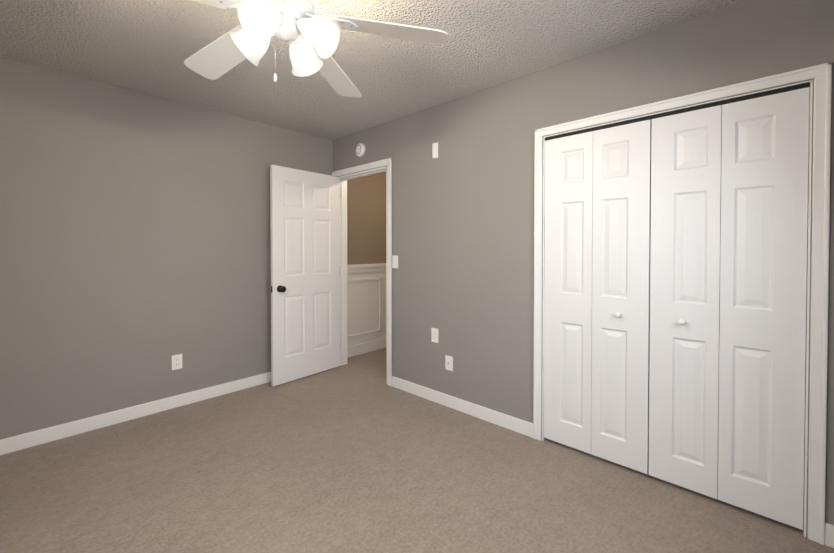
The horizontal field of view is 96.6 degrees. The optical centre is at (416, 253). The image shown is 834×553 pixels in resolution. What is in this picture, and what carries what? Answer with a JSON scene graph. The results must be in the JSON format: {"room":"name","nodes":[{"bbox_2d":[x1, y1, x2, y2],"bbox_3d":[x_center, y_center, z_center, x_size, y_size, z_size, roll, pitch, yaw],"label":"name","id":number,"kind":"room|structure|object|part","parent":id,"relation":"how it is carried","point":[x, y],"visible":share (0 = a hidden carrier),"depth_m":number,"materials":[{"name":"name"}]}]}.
{"room":"empty bedroom","nodes":[
{"label":"empty bedroom","id":0,"kind":"room"},
{"bbox_2d":[0,57,332,439],"bbox_3d":[-2.046,0.009,2.917,0.120,2.440,3.441,1,1,43],"label":"wall","id":1,"kind":"structure","parent":0,"point":[135,245],"depth_m":2.72,"materials":[{"name":"grey paint"}]},
{"bbox_2d":[0,372,270,454],"bbox_3d":[-2.002,1.182,2.883,0.014,0.095,3.187,1,1,43],"label":"baseboard","id":2,"kind":"structure","parent":1,"relation":"attached to","point":[35,438],"depth_m":2.70,"materials":[{"name":"white wood"}]},
{"bbox_2d":[172,354,181,369],"bbox_3d":[-1.918,0.867,2.972,0.008,0.115,0.072,1,1,43],"label":"electrical outlet","id":3,"kind":"object","parent":1,"relation":"attached to","point":[176,361],"visible":1,"depth_m":2.97,"materials":[{"name":"white plastic"}]},
{"bbox_2d":[347,172,385,264],"bbox_3d":[-0.558,-0.015,4.681,0.100,2.440,1.170,1,1,43],"label":"wall","id":4,"kind":"structure","parent":0,"point":[366,219],"depth_m":4.54,"materials":[{"name":"brown paint"}]},
{"bbox_2d":[347,263,385,356],"bbox_3d":[-0.539,0.666,4.604,0.045,1.080,1.030,1,1,43],"label":"wainscoting","id":5,"kind":"structure","parent":4,"relation":"attached to","point":[366,303],"depth_m":4.53,"materials":[{"name":"white wood"}]},
{"bbox_2d":[0,0,743,140],"bbox_3d":[-0.168,-1.228,1.958,4.350,0.060,4.611,1,1,43],"label":"ceiling","id":6,"kind":"structure","parent":0,"point":[150,47],"depth_m":2.18,"materials":[{"name":"white paint"}]},
{"bbox_2d":[184,0,446,97],"bbox_3d":[-0.566,-0.925,1.491,1.266,0.533,1.252,1,1,43],"label":"fan","id":7,"kind":"object","parent":6,"relation":"hanging from","point":[305,32],"visible":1,"depth_m":1.51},
{"bbox_3d":[-0.661,-0.878,1.527,0.128,0.146,0.146,-33,-5,10],"label":"lamp shade","id":8,"kind":"part","parent":7,"relation":"part of","materials":[{"name":"white glass"}]},
{"bbox_3d":[-0.557,-0.876,1.373,0.146,0.146,0.128,0,34,11],"label":"lamp shade","id":9,"kind":"part","parent":7,"relation":"part of","materials":[{"name":"white glass"}]},
{"bbox_3d":[-0.507,-0.880,1.631,0.146,0.146,0.128,0,-32,11],"label":"lamp shade","id":10,"kind":"part","parent":7,"relation":"part of","materials":[{"name":"white glass"}]},
{"bbox_3d":[-0.403,-0.878,1.477,0.128,0.146,0.146,34,7,9],"label":"lamp shade","id":11,"kind":"part","parent":7,"relation":"part of","materials":[{"name":"white glass"}]},
{"bbox_2d":[0,348,833,552],"bbox_3d":[-0.168,1.272,1.992,4.350,0.060,4.611,1,1,43],"label":"floor","id":12,"kind":"structure","parent":0,"point":[356,454],"depth_m":1.96,"materials":[{"name":"carpet"}]},
{"bbox_2d":[333,0,833,536],"bbox_3d":[0.598,0.011,2.731,4.013,2.440,0.120,1,1,43],"label":"wall","id":13,"kind":"structure","parent":0,"point":[463,238],"depth_m":2.63,"materials":[{"name":"grey paint"}]},
{"bbox_2d":[270,165,339,385],"bbox_3d":[-1.065,0.199,3.666,0.177,2.015,0.771,1,1,43],"label":"door leaf","id":14,"kind":"structure","parent":13,"relation":"in","point":[305,281],"depth_m":3.62,"materials":[{"name":"painted wood"},{"name":"bronze"}]},
{"bbox_2d":[355,143,365,156],"bbox_3d":[-0.570,-1.030,3.691,0.136,0.136,0.039,1,1,43],"label":"smoke detector","id":15,"kind":"object","parent":13,"relation":"attached to","point":[360,148],"visible":1,"depth_m":3.67,"materials":[{"name":"white plastic"}]},
{"bbox_2d":[332,158,391,385],"bbox_3d":[-0.531,0.169,3.768,0.928,2.097,0.142,1,1,43],"label":"door frame","id":16,"kind":"structure","parent":13,"relation":"attached to","point":[343,265],"depth_m":3.76,"materials":[{"name":"white wood"}]},
{"bbox_2d":[392,255,397,267],"bbox_3d":[-0.200,0.074,3.382,0.072,0.115,0.012,1,1,43],"label":"switch plate","id":17,"kind":"object","parent":13,"relation":"attached to","point":[394,261],"visible":1,"depth_m":3.38,"materials":[{"name":"white plastic"}]},
{"bbox_2d":[431,328,438,342],"bbox_3d":[0.147,0.675,3.071,0.072,0.115,0.008,1,1,43],"label":"electrical outlet","id":18,"kind":"object","parent":13,"relation":"attached to","point":[434,334],"visible":1,"depth_m":3.07,"materials":[{"name":"white plastic"}]},
{"bbox_2d":[432,142,437,158],"bbox_3d":[0.148,-0.845,3.044,0.055,0.125,0.016,1,1,43],"label":"sensor","id":19,"kind":"object","parent":13,"relation":"attached to","point":[434,150],"visible":1,"depth_m":3.04,"materials":[{"name":"white plastic"}]},
{"bbox_2d":[445,355,452,370],"bbox_3d":[0.253,0.876,2.970,0.072,0.115,0.017,1,1,43],"label":"jack","id":20,"kind":"object","parent":13,"relation":"attached to","point":[448,362],"visible":1,"depth_m":2.97,"materials":[{"name":"white plastic"}]},
{"bbox_2d":[392,376,532,437],"bbox_3d":[0.276,1.181,2.955,1.380,0.095,0.014,1,1,43],"label":"baseboard","id":21,"kind":"structure","parent":13,"relation":"attached to","point":[520,426],"depth_m":2.84,"materials":[{"name":"white"}]},
{"bbox_2d":[544,120,650,473],"bbox_3d":[1.051,0.241,2.235,0.591,1.950,0.069,1,1,43],"label":"bifold closet door","id":22,"kind":"structure","parent":13,"relation":"in","point":[597,284],"depth_m":2.21,"materials":[{"name":"white wood"}]},
{"bbox_2d":[533,62,831,544],"bbox_3d":[1.310,0.241,2.075,1.206,1.998,0.124,1,1,43],"label":"door frame","id":23,"kind":"structure","parent":13,"relation":"attached to","point":[787,88],"depth_m":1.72,"materials":[{"name":"white wood"}]},
{"bbox_2d":[649,87,808,529],"bbox_3d":[1.489,0.247,1.829,0.591,1.950,0.069,1,1,43],"label":"bifold closet door","id":24,"kind":"structure","parent":13,"relation":"in","point":[742,285],"depth_m":1.80,"materials":[{"name":"white wood"}]},
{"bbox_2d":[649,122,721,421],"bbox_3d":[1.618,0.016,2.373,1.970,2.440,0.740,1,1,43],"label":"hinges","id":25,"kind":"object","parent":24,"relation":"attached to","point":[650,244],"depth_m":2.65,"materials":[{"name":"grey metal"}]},
{"bbox_2d":[825,522,833,547],"bbox_3d":[1.886,1.201,1.464,0.380,0.095,0.014,1,1,43],"label":"baseboard","id":26,"kind":"structure","parent":13,"relation":"attached to","point":[829,535],"depth_m":1.58,"materials":[{"name":"white"}]}
]}

